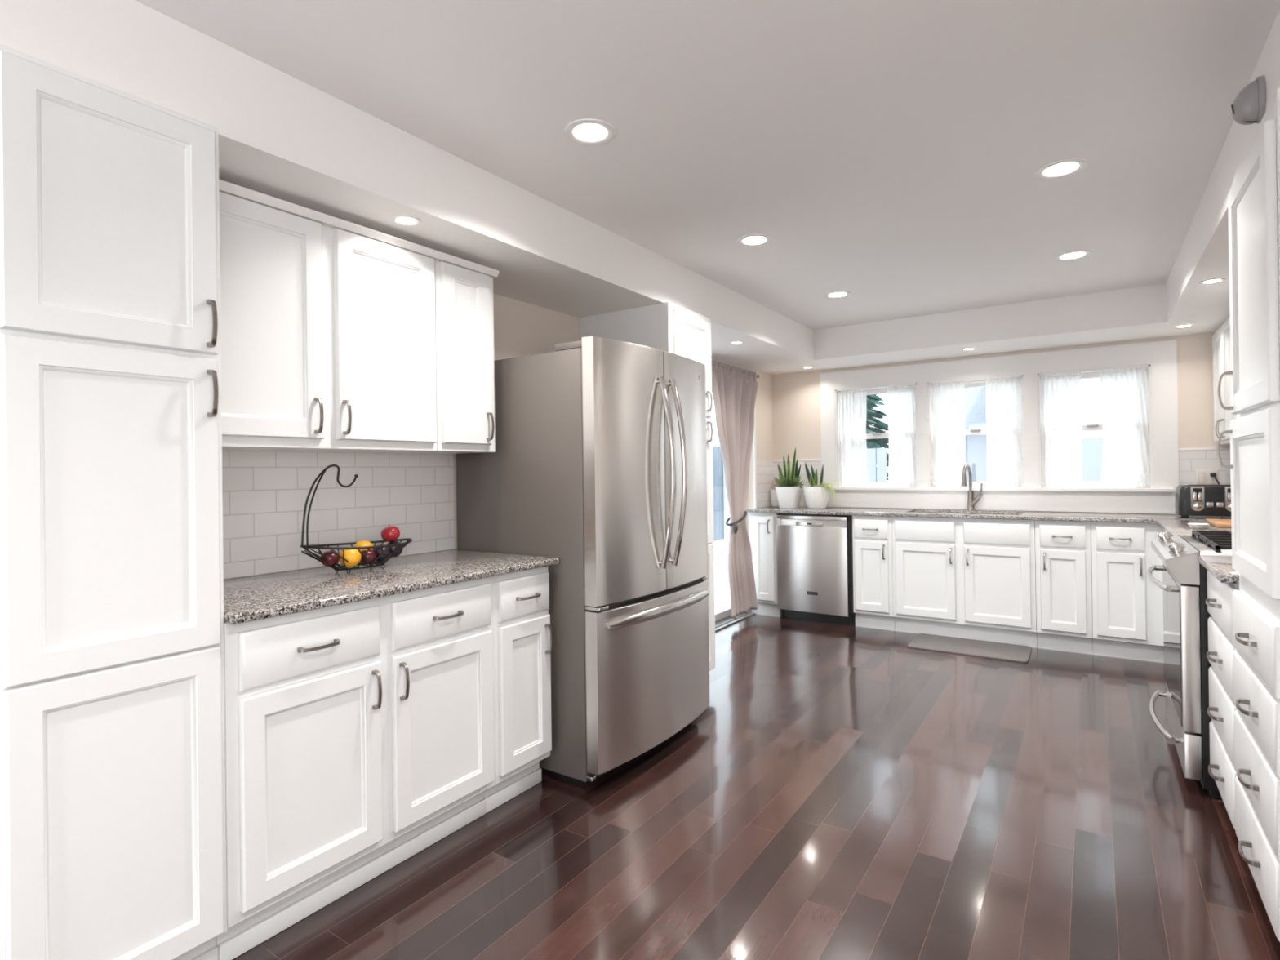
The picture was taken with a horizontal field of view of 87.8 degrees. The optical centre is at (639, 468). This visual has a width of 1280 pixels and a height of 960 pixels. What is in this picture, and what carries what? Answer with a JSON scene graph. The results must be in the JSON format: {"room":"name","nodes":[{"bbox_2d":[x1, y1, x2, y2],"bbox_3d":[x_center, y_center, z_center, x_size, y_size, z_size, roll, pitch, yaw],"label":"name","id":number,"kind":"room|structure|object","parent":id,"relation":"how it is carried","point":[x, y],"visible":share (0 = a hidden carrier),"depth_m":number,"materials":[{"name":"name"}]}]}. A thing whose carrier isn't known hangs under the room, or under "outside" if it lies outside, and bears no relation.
{"room":"kitchen","nodes":[
{"label":"kitchen","id":0,"kind":"room"},
{"bbox_2d":[223,293,773,610],"bbox_3d":[-1.130,0.092,2.822,0.200,2.384,8.600,-1,0,34],"label":"wall","id":1,"kind":"structure","parent":0,"point":[521,328],"depth_m":3.56,"materials":[{"name":"beige paint"}]},
{"bbox_2d":[218,178,440,453],"bbox_3d":[-1.150,-0.448,2.282,0.370,0.766,0.893,-1,0,34],"label":"upper cabinet","id":2,"kind":"object","parent":1,"relation":"attached to","point":[328,329],"visible":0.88,"depth_m":2.17,"materials":[{"name":"paint"}]},
{"bbox_2d":[222,450,454,578],"bbox_3d":[-1.196,0.153,2.538,0.008,0.432,1.216,-1,0,34],"label":"backsplash","id":3,"kind":"structure","parent":1,"relation":"attached to","point":[265,493],"depth_m":2.53,"materials":[{"name":"tile"}]},
{"bbox_2d":[391,214,421,226],"bbox_3d":[-0.811,-0.860,2.307,0.100,0.006,0.100,-1,0,34],"label":"recessed light","id":4,"kind":"object","parent":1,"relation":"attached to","point":[403,220],"visible":1,"depth_m":2.30,"materials":[{"name":"paint"}]},
{"bbox_2d":[0,0,836,375],"bbox_3d":[-0.943,-0.982,2.608,0.770,0.242,8.467,-1,0,34],"label":"soffit","id":5,"kind":"structure","parent":1,"relation":"attached to","point":[282,136],"depth_m":2.12,"materials":[{"name":"paint"}]},
{"bbox_2d":[395,252,498,453],"bbox_3d":[-0.813,-0.451,2.777,0.370,0.766,0.303,-1,0,34],"label":"upper cabinet","id":6,"kind":"object","parent":1,"relation":"attached to","point":[464,288],"visible":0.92,"depth_m":2.68,"materials":[{"name":"paint"}]},
{"bbox_2d":[715,606,755,631],"bbox_3d":[0.452,0.256,5.157,0.190,2.027,1.790,-1,0,34],"label":"door","id":7,"kind":"structure","parent":1,"relation":"in","point":[722,617],"depth_m":5.51,"materials":[{"name":"paint"}]},
{"bbox_2d":[712,363,759,377],"bbox_3d":[0.507,-0.803,5.084,0.083,0.032,1.822,-1,0,34],"label":"curtain rod","id":8,"kind":"object","parent":1,"relation":"attached to","point":[757,375],"visible":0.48,"depth_m":5.50,"materials":[{"name":"silver metal"}]},
{"bbox_2d":[711,360,758,618],"bbox_3d":[0.786,0.182,5.415,0.136,2.030,0.880,-1,0,34],"label":"door curtain","id":9,"kind":"object","parent":8,"relation":"hanging from","point":[734,393],"visible":0.99,"depth_m":5.42,"materials":[{"name":"beige fabric"}]},
{"bbox_2d":[729,341,743,344],"bbox_3d":[0.671,-0.872,4.608,0.100,0.006,0.100,-1,0,34],"label":"recessed light","id":10,"kind":"object","parent":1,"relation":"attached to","point":[732,342],"visible":1,"depth_m":4.60,"materials":[{"name":"paint"}]},
{"bbox_2d":[752,401,757,508],"bbox_3d":[0.506,0.239,5.120,0.018,2.060,1.860,-1,0,34],"label":"trim","id":11,"kind":"structure","parent":1,"relation":"attached to","point":[754,445],"depth_m":5.87,"materials":[{"name":"paint"}]},
{"bbox_2d":[756,462,773,507],"bbox_3d":[1.141,0.144,6.065,0.008,0.410,0.415,-1,0,34],"label":"backsplash","id":12,"kind":"structure","parent":1,"relation":"attached to","point":[765,470],"depth_m":6.04,"materials":[{"name":"tile"}]},
{"bbox_2d":[802,366,813,368],"bbox_3d":[1.461,-0.879,5.778,0.100,0.006,0.100,-1,0,34],"label":"recessed light","id":13,"kind":"object","parent":1,"relation":"attached to","point":[804,367],"visible":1,"depth_m":5.78,"materials":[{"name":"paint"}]},
{"bbox_2d":[135,0,1279,329],"bbox_3d":[0.332,-1.162,1.823,3.770,0.080,8.600,-1,0,34],"label":"ceiling","id":14,"kind":"structure","parent":0,"point":[889,153],"depth_m":2.10,"materials":[{"name":"paint"}]},
{"bbox_2d":[564,118,615,146],"bbox_3d":[-0.165,-1.111,2.200,0.170,0.006,0.170,-1,0,34],"label":"recessed light","id":15,"kind":"object","parent":14,"relation":"in","point":[589,134],"visible":1,"depth_m":2.19,"materials":[{"name":"paint"}]},
{"bbox_2d":[737,234,772,246],"bbox_3d":[0.561,-1.117,3.256,0.170,0.006,0.170,-1,0,34],"label":"recessed light","id":16,"kind":"object","parent":14,"relation":"in","point":[756,240],"visible":1,"depth_m":3.25,"materials":[{"name":"paint"}]},
{"bbox_2d":[823,290,851,298],"bbox_3d":[1.278,-1.123,4.297,0.170,0.006,0.170,-1,0,34],"label":"recessed light","id":17,"kind":"object","parent":14,"relation":"in","point":[841,294],"visible":1,"depth_m":4.29,"materials":[{"name":"paint"}]},
{"bbox_2d":[1035,158,1088,179],"bbox_3d":[1.594,-1.133,2.517,0.170,0.006,0.170,-1,0,34],"label":"recessed light","id":18,"kind":"object","parent":14,"relation":"in","point":[1064,170],"visible":1,"depth_m":2.51,"materials":[{"name":"paint"}]},
{"bbox_2d":[1053,249,1092,261],"bbox_3d":[2.315,-1.139,3.555,0.170,0.006,0.170,-1,0,34],"label":"recessed light","id":19,"kind":"object","parent":14,"relation":"in","point":[1074,255],"visible":1,"depth_m":3.55,"materials":[{"name":"paint"}]},
{"bbox_2d":[232,613,1279,959],"bbox_3d":[0.363,1.292,1.816,3.770,0.060,8.600,-1,0,34],"label":"floor","id":20,"kind":"structure","parent":0,"point":[840,792],"depth_m":2.25,"materials":[{"name":"brown wood"}]},
{"bbox_2d":[0,44,226,959],"bbox_3d":[-1.419,0.213,1.627,0.657,2.140,0.497,-1,0,34],"label":"tall cabinet","id":21,"kind":"object","parent":20,"relation":"on","point":[113,793],"visible":1,"depth_m":1.47,"materials":[{"name":"paint"}]},
{"bbox_2d":[216,576,494,959],"bbox_3d":[-1.016,0.836,2.208,0.657,0.888,0.908,-1,0,34],"label":"base cabinet","id":22,"kind":"object","parent":20,"relation":"on","point":[359,735],"visible":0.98,"depth_m":1.94,"materials":[{"name":"paint"}]},
{"bbox_2d":[223,549,559,624],"bbox_3d":[-0.933,0.378,2.344,0.639,0.025,1.230,-1,0,34],"label":"countertop","id":23,"kind":"structure","parent":22,"relation":"on","point":[260,597],"depth_m":2.18,"materials":[{"name":"stone"}]},
{"bbox_2d":[300,464,412,573],"bbox_3d":[-1.011,0.175,2.397,0.208,0.382,0.432,-1,0,34],"label":"fruit basket","id":24,"kind":"object","parent":23,"relation":"on","point":[318,547],"visible":0.88,"depth_m":2.31,"materials":[{"name":"black metal"}]},
{"bbox_2d":[320,549,339,566],"bbox_3d":[-1.070,0.305,2.294,0.062,0.060,0.062,-1,0,34],"label":"apple","id":25,"kind":"object","parent":24,"relation":"in","point":[333,559],"visible":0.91,"depth_m":2.27,"materials":[{"name":"red food"}]},
{"bbox_2d":[339,549,361,567],"bbox_3d":[-1.017,0.309,2.332,0.068,0.071,0.072,-1,0,34],"label":"orange","id":26,"kind":"object","parent":24,"relation":"in","point":[353,557],"visible":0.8,"depth_m":2.31,"materials":[{"name":"orange food"}]},
{"bbox_2d":[354,540,373,551],"bbox_3d":[-1.019,0.296,2.448,0.068,0.061,0.068,-1,0,34],"label":"orange","id":27,"kind":"object","parent":24,"relation":"in","point":[363,543],"visible":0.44,"depth_m":2.43,"materials":[{"name":"orange food"}]},
{"bbox_2d":[360,548,376,563],"bbox_3d":[-0.977,0.309,2.385,0.060,0.058,0.060,-1,0,34],"label":"apple","id":28,"kind":"object","parent":24,"relation":"in","point":[371,556],"visible":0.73,"depth_m":2.37,"materials":[{"name":"red food"}]},
{"bbox_2d":[373,544,391,562],"bbox_3d":[-0.951,0.311,2.444,0.068,0.065,0.068,-1,0,34],"label":"plum","id":29,"kind":"object","parent":24,"relation":"in","point":[378,550],"visible":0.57,"depth_m":2.42,"materials":[{"name":"purple food"}]},
{"bbox_2d":[386,541,403,556],"bbox_3d":[-0.928,0.303,2.507,0.062,0.059,0.065,-1,0,34],"label":"plum","id":30,"kind":"object","parent":24,"relation":"in","point":[399,551],"visible":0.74,"depth_m":2.49,"materials":[{"name":"purple food"}]},
{"bbox_2d":[381,524,399,542],"bbox_3d":[-0.941,0.242,2.507,0.068,0.068,0.068,-1,0,34],"label":"apple","id":31,"kind":"object","parent":30,"relation":"on","point":[389,534],"visible":1,"depth_m":2.48,"materials":[{"name":"red food"}]},
{"bbox_2d":[483,566,553,813],"bbox_3d":[-0.677,0.833,2.709,0.657,0.888,0.301,-1,0,34],"label":"base cabinet","id":32,"kind":"object","parent":20,"relation":"on","point":[522,631],"visible":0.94,"depth_m":2.53,"materials":[{"name":"paint"}]},
{"bbox_2d":[456,335,709,786],"bbox_3d":[-0.197,0.378,3.148,0.930,1.788,0.908,-1,0,34],"label":"refrigerator","id":33,"kind":"object","parent":20,"relation":"on","point":[597,466],"visible":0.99,"depth_m":2.75,"materials":[{"name":"grey metal"}]},
{"bbox_2d":[578,302,715,671],"bbox_3d":[0.063,0.201,3.812,0.657,2.140,0.463,-1,0,34],"label":"tall cabinet","id":34,"kind":"object","parent":20,"relation":"on","point":[667,326],"visible":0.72,"depth_m":3.67,"materials":[{"name":"paint"}]},
{"bbox_2d":[748,512,782,617],"bbox_3d":[1.194,0.818,5.891,0.260,0.888,0.612,-1,0,34],"label":"base cabinet","id":35,"kind":"object","parent":20,"relation":"on","point":[762,526],"visible":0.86,"depth_m":5.67,"materials":[{"name":"paint"}]},
{"bbox_2d":[776,513,855,626],"bbox_3d":[1.565,0.814,5.642,0.625,0.886,0.588,-1,0,34],"label":"dishwasher","id":36,"kind":"object","parent":20,"relation":"on","point":[815,552],"visible":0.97,"depth_m":5.39,"materials":[{"name":"silver metal"}]},
{"bbox_2d":[852,515,894,631],"bbox_3d":[1.949,0.807,5.378,0.300,0.888,0.612,-1,0,34],"label":"base cabinet","id":37,"kind":"object","parent":20,"relation":"on","point":[872,535],"visible":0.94,"depth_m":5.16,"materials":[{"name":"paint"}]},
{"bbox_2d":[892,512,1037,648],"bbox_3d":[2.464,0.800,5.029,0.941,0.888,0.612,-1,0,34],"label":"base cabinet","id":38,"kind":"object","parent":20,"relation":"on","point":[975,579],"visible":0.93,"depth_m":4.80,"materials":[{"name":"paint"}]},
{"bbox_2d":[907,633,1031,662],"bbox_3d":[2.289,1.239,4.625,0.735,0.012,0.423,-1,0,34],"label":"kitchen mat","id":39,"kind":"object","parent":20,"relation":"on","point":[1006,651],"visible":1,"depth_m":4.58,"materials":[{"name":"grey fabric"}]},
{"bbox_2d":[1035,520,1092,654],"bbox_3d":[2.986,0.792,4.675,0.316,0.888,0.612,-1,0,34],"label":"base cabinet","id":40,"kind":"object","parent":20,"relation":"on","point":[1063,548],"visible":0.95,"depth_m":4.46,"materials":[{"name":"paint"}]},
{"bbox_2d":[1091,521,1164,662],"bbox_3d":[3.274,0.788,4.479,0.376,0.888,0.612,-1,0,34],"label":"base cabinet","id":41,"kind":"object","parent":20,"relation":"on","point":[1127,607],"visible":0.94,"depth_m":4.27,"materials":[{"name":"paint"}]},
{"bbox_2d":[1146,530,1231,799],"bbox_3d":[2.553,0.761,2.671,0.810,0.950,0.756,-1,0,34],"label":"range","id":42,"kind":"object","parent":20,"relation":"on","point":[1184,585],"visible":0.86,"depth_m":2.54,"materials":[{"name":"silver metal"}]},
{"bbox_2d":[1180,535,1231,557],"bbox_3d":[2.604,0.321,2.634,0.672,0.020,0.756,-1,0,34],"label":"cooktop","id":43,"kind":"object","parent":42,"relation":"in","point":[1196,544],"depth_m":2.62,"materials":[{"name":"silver metal"}]},
{"bbox_2d":[1205,570,1239,830],"bbox_3d":[2.240,0.795,2.093,0.700,0.888,0.532,-1,0,34],"label":"base cabinet","id":44,"kind":"object","parent":20,"relation":"on","point":[1221,708],"visible":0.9,"depth_m":2.21,"materials":[{"name":"paint"}]},
{"bbox_2d":[1198,555,1239,583],"bbox_3d":[2.236,0.338,2.094,0.681,0.025,0.530,-1,0,34],"label":"countertop","id":45,"kind":"structure","parent":44,"relation":"on","point":[1220,567],"depth_m":2.22,"materials":[{"name":"stone"}]},
{"bbox_2d":[1217,87,1279,941],"bbox_3d":[1.918,0.171,1.632,0.700,2.140,0.583,-1,0,34],"label":"tall cabinet","id":46,"kind":"object","parent":20,"relation":"on","point":[1254,195],"visible":1,"depth_m":1.73,"materials":[{"name":"paint"}]},
{"bbox_2d":[772,332,1230,637],"bbox_3d":[2.733,0.050,5.316,3.488,2.384,0.133,-1,0,34],"label":"wall","id":47,"kind":"structure","parent":0,"point":[796,397],"depth_m":5.16,"materials":[{"name":"beige paint"}]},
{"bbox_2d":[773,461,821,506],"bbox_3d":[1.448,0.141,6.103,0.457,0.410,0.008,-1,0,34],"label":"backsplash","id":48,"kind":"structure","parent":47,"relation":"attached to","point":[815,464],"depth_m":6.07,"materials":[{"name":"tile"}]},
{"bbox_2d":[836,386,915,393],"bbox_3d":[2.022,-0.673,5.716,0.658,0.010,0.010,-1,0,34],"label":"curtain rod","id":49,"kind":"object","parent":47,"relation":"attached to","point":[908,387],"visible":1,"depth_m":5.71,"materials":[{"name":"paint"}]},
{"bbox_2d":[837,388,868,486],"bbox_3d":[1.864,-0.270,5.825,0.261,0.853,0.036,-1,0,34],"label":"sheer curtain","id":50,"kind":"object","parent":49,"relation":"hanging from","point":[851,406],"visible":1,"depth_m":5.82,"materials":[{"name":"white fabric"}]},
{"bbox_2d":[886,385,916,486],"bbox_3d":[2.202,-0.275,5.595,0.231,0.853,0.036,-1,0,34],"label":"sheer curtain","id":51,"kind":"object","parent":49,"relation":"hanging from","point":[900,402],"visible":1,"depth_m":5.59,"materials":[{"name":"white fabric"}]},
{"bbox_2d":[866,388,916,486],"bbox_3d":[2.065,-0.268,5.770,0.658,0.850,0.080,-1,0,34],"label":"window","id":52,"kind":"structure","parent":47,"relation":"in","point":[868,436],"depth_m":5.75,"materials":[{"name":"paint"}]},
{"bbox_2d":[961,347,976,351],"bbox_3d":[2.461,-0.894,4.974,0.100,0.006,0.100,-1,0,34],"label":"recessed light","id":53,"kind":"object","parent":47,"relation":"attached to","point":[966,348],"visible":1,"depth_m":4.96,"materials":[{"name":"paint"}]},
{"bbox_2d":[929,378,1021,386],"bbox_3d":[2.656,-0.682,5.285,0.658,0.010,0.010,-1,0,34],"label":"curtain rod","id":54,"kind":"object","parent":47,"relation":"attached to","point":[1015,379],"visible":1,"depth_m":5.27,"materials":[{"name":"paint"}]},
{"bbox_2d":[929,381,966,486],"bbox_3d":[2.499,-0.280,5.394,0.263,0.853,0.036,-1,0,34],"label":"sheer curtain","id":55,"kind":"object","parent":54,"relation":"hanging from","point":[948,433],"visible":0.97,"depth_m":5.40,"materials":[{"name":"white fabric"}]},
{"bbox_2d":[985,376,1022,487],"bbox_3d":[2.831,-0.284,5.169,0.246,0.853,0.037,-1,0,34],"label":"sheer curtain","id":56,"kind":"object","parent":54,"relation":"hanging from","point":[1003,398],"visible":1,"depth_m":5.17,"materials":[{"name":"white fabric"}]},
{"bbox_2d":[932,380,1022,487],"bbox_3d":[2.699,-0.278,5.339,0.658,0.850,0.080,-1,0,34],"label":"window","id":57,"kind":"structure","parent":47,"relation":"in","point":[968,432],"depth_m":5.32,"materials":[{"name":"paint"}]},
{"bbox_2d":[813,283,1166,368],"bbox_3d":[2.510,-1.019,5.010,2.248,0.242,0.614,-1,0,34],"label":"soffit","id":58,"kind":"structure","parent":47,"relation":"attached to","point":[1139,313],"depth_m":4.70,"materials":[{"name":"paint"}]},
{"bbox_2d":[820,339,1178,514],"bbox_3d":[2.697,-0.272,5.318,2.498,1.198,0.148,-1,0,34],"label":"trim","id":59,"kind":"structure","parent":47,"relation":"attached to","point":[1160,357],"depth_m":5.05,"materials":[{"name":"paint"}]},
{"bbox_2d":[829,486,1173,492],"bbox_3d":[2.673,0.162,5.311,2.480,0.026,0.181,-1,0,34],"label":"trim","id":60,"kind":"structure","parent":47,"relation":"attached to","point":[863,488],"depth_m":5.06,"materials":[{"name":"paint"}]},
{"bbox_2d":[773,447,1230,462],"bbox_3d":[2.694,-0.104,5.254,3.478,0.040,0.012,-1,0,34],"label":"trim","id":61,"kind":"structure","parent":47,"relation":"attached to","point":[1212,448],"depth_m":4.54,"materials":[{"name":"paint"}]},
{"bbox_2d":[1040,368,1148,377],"bbox_3d":[3.298,-0.692,4.849,0.653,0.010,0.010,-1,0,34],"label":"curtain rod","id":62,"kind":"object","parent":47,"relation":"attached to","point":[1142,369],"visible":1,"depth_m":4.84,"materials":[{"name":"paint"}]},
{"bbox_2d":[1040,372,1083,487],"bbox_3d":[3.142,-0.289,4.957,0.262,0.853,0.038,-1,0,33],"label":"sheer curtain","id":63,"kind":"object","parent":62,"relation":"hanging from","point":[1060,397],"visible":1,"depth_m":4.95,"materials":[{"name":"white fabric"}]},
{"bbox_2d":[1098,366,1149,487],"bbox_3d":[3.454,-0.293,4.745,0.284,0.853,0.038,-1,0,34],"label":"sheer curtain","id":64,"kind":"object","parent":62,"relation":"hanging from","point":[1124,395],"visible":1,"depth_m":4.74,"materials":[{"name":"white fabric"}]},
{"bbox_2d":[1081,372,1149,487],"bbox_3d":[3.341,-0.287,4.904,0.653,0.850,0.080,-1,0,34],"label":"window","id":65,"kind":"structure","parent":47,"relation":"in","point":[1086,427],"depth_m":4.89,"materials":[{"name":"paint"}]},
{"bbox_2d":[1173,324,1194,328],"bbox_3d":[3.468,-0.909,4.237,0.100,0.006,0.100,-1,0,34],"label":"recessed light","id":66,"kind":"object","parent":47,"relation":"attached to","point":[1184,325],"visible":1,"depth_m":4.23,"materials":[{"name":"paint"}]},
{"bbox_2d":[1178,449,1231,485],"bbox_3d":[3.922,0.093,4.425,0.521,0.434,0.008,-1,0,34],"label":"backsplash","id":67,"kind":"structure","parent":47,"relation":"attached to","point":[1189,461],"depth_m":4.50,"materials":[{"name":"tile"}]},
{"bbox_2d":[1195,469,1218,484],"bbox_3d":[3.824,0.062,4.481,0.118,0.117,0.009,-1,0,34],"label":"wall outlet","id":68,"kind":"object","parent":47,"relation":"attached to","point":[1202,476],"visible":0.85,"depth_m":4.48,"materials":[{"name":"plastic"}]},
{"bbox_2d":[1198,472,1204,483],"bbox_3d":[3.799,0.062,4.496,0.034,0.072,0.007,-1,0,34],"label":"socket","id":69,"kind":"object","parent":68,"relation":"attached to","point":[1201,475],"depth_m":4.50,"materials":[{"name":"plastic"}]},
{"bbox_2d":[1209,472,1216,483],"bbox_3d":[3.847,0.061,4.463,0.034,0.072,0.007,-1,0,34],"label":"socket","id":70,"kind":"object","parent":68,"relation":"attached to","point":[1212,480],"depth_m":4.46,"materials":[{"name":"plastic"}]},
{"bbox_2d":[1209,472,1219,484],"bbox_3d":[3.844,0.167,4.433,0.038,0.278,0.072,-1,0,-16],"label":"plug","id":71,"kind":"object","parent":68,"relation":"attached to","point":[1211,474],"visible":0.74,"depth_m":4.43,"materials":[{"name":"black plastic"}]},
{"bbox_2d":[1198,277,1226,284],"bbox_3d":[2.759,-0.903,3.204,0.100,0.006,0.100,-1,0,34],"label":"recessed light","id":72,"kind":"object","parent":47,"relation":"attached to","point":[1212,281],"visible":1,"depth_m":3.20,"materials":[{"name":"paint"}]},
{"bbox_2d":[1158,8,1279,337],"bbox_3d":[1.492,-1.017,0.956,0.620,0.242,8.467,-1,0,34],"label":"soffit","id":73,"kind":"structure","parent":47,"relation":"attached to","point":[1203,253],"depth_m":2.87,"materials":[{"name":"paint"}]},
{"bbox_2d":[1231,75,1266,124],"bbox_3d":[1.669,-1.006,1.829,0.066,0.126,0.080,-1,0,34],"label":"fire alarm","id":74,"kind":"object","parent":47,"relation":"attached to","point":[1248,108],"visible":1,"depth_m":1.80,"materials":[{"name":"grey plastic"}]},
{"label":"outside","id":75,"kind":"structure","parent":0,"visible":0},
{"bbox_3d":[-6.865,1.621,4.668,11.360,0.120,12.000,-1,0,34],"label":"deck","id":76,"kind":"object","parent":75,"visible":0},
{"bbox_2d":[712,445,728,541],"bbox_3d":[-2.285,0.498,7.967,0.100,2.030,14.586,-1,0,34],"label":"fence","id":77,"kind":"object","parent":76,"relation":"on","point":[721,531],"visible":0.03,"depth_m":13.77,"materials":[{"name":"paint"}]},
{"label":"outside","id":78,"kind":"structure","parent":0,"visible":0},
{"bbox_2d":[712,506,730,612],"bbox_3d":[9.308,1.747,15.459,26.000,0.120,23.980,-1,0,34],"label":"patio","id":79,"kind":"structure","parent":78,"point":[722,588],"depth_m":11.08,"materials":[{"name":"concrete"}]},
{"bbox_2d":[866,448,886,481],"bbox_3d":[2.810,0.690,10.502,2.140,2.130,0.130,-1,0,34],"label":"fence","id":80,"kind":"object","parent":79,"relation":"on","point":[878,473],"visible":0.03,"depth_m":9.92,"materials":[{"name":"grey"}]},
{"bbox_2d":[866,394,888,481],"bbox_3d":[3.598,-2.037,12.547,2.584,7.575,2.600,-1,0,-19],"label":"conifer","id":81,"kind":"object","parent":79,"relation":"on","point":[873,399],"visible":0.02,"depth_m":12.11,"materials":[{"name":"green plant"}]},
{"bbox_2d":[964,386,986,481],"bbox_3d":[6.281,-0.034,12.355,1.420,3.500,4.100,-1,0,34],"label":"garage","id":82,"kind":"structure","parent":79,"relation":"on","point":[975,397],"depth_m":10.83,"materials":[{"name":"grey"}]},
{"bbox_2d":[1081,377,1102,481],"bbox_3d":[9.193,-1.079,9.135,7.020,5.500,4.548,-1,0,34],"label":"house","id":83,"kind":"structure","parent":79,"relation":"on","point":[1091,402],"depth_m":8.66,"materials":[{"name":"white"}]},
{"bbox_3d":[3.175,0.787,3.479,0.691,0.888,1.256,-1,0,34],"label":"base cabinet","id":84,"kind":"object","parent":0,"visible":0},
{"bbox_2d":[746,506,1231,536],"bbox_3d":[2.181,0.345,4.496,3.470,0.025,1.830,-1,0,34],"label":"countertop","id":85,"kind":"structure","parent":84,"relation":"on","point":[1175,524],"depth_m":4.68,"materials":[{"name":"stone"}]},
{"bbox_2d":[770,480,778,506],"bbox_3d":[1.244,0.226,6.094,0.096,0.246,0.096,-1,0,34],"label":"spray bottle","id":86,"kind":"object","parent":85,"relation":"on","point":[773,494],"visible":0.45,"depth_m":6.06,"materials":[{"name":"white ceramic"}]},
{"bbox_2d":[773,447,804,508],"bbox_3d":[1.323,0.077,5.892,0.283,0.540,0.210,-1,0,34],"label":"potted plant","id":87,"kind":"object","parent":85,"relation":"on","point":[788,491],"visible":1,"depth_m":5.85,"materials":[{"name":"green plant"}]},
{"bbox_2d":[801,462,843,508],"bbox_3d":[1.579,0.143,5.699,0.366,0.400,0.319,-1,0,34],"label":"potted plant","id":88,"kind":"object","parent":85,"relation":"on","point":[816,496],"visible":1,"depth_m":5.68,"materials":[{"name":"green plant"}]},
{"bbox_2d":[960,462,982,510],"bbox_3d":[2.569,0.143,5.205,0.206,0.372,0.113,-1,0,-23],"label":"faucet","id":89,"kind":"object","parent":85,"relation":"on","point":[971,501],"visible":1,"depth_m":5.22,"materials":[{"name":"silver metal"}]},
{"bbox_2d":[1187,523,1209,528],"bbox_3d":[2.976,0.306,3.542,0.092,0.026,0.092,-1,0,34],"label":"bowl","id":90,"kind":"object","parent":85,"relation":"on","point":[1195,526],"visible":1,"depth_m":3.52,"materials":[{"name":"white ceramic"}]},
{"bbox_2d":[1174,484,1231,518],"bbox_3d":[3.648,0.208,4.245,0.344,0.209,0.284,-1,0,34],"label":"toaster","id":91,"kind":"object","parent":85,"relation":"on","point":[1190,500],"visible":0.66,"depth_m":4.17,"materials":[{"name":"black plastic"}]},
{"bbox_2d":[1205,518,1231,527],"bbox_3d":[3.388,0.305,3.685,0.340,0.020,0.400,-1,0,34],"label":"cutting board","id":92,"kind":"object","parent":85,"relation":"on","point":[1217,522],"visible":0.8,"depth_m":3.70,"materials":[{"name":"brown wood"}]},
{"bbox_3d":[1.853,0.048,0.797,0.130,2.384,8.600,-1,0,34],"label":"wall","id":93,"kind":"structure","parent":0,"visible":0},
{"bbox_2d":[1212,317,1236,444],"bbox_3d":[3.721,-0.537,4.018,0.364,0.756,0.870,-1,0,34],"label":"upper cabinet","id":94,"kind":"object","parent":93,"relation":"attached to","point":[1222,418],"visible":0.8,"depth_m":4.12,"materials":[{"name":"paint"}]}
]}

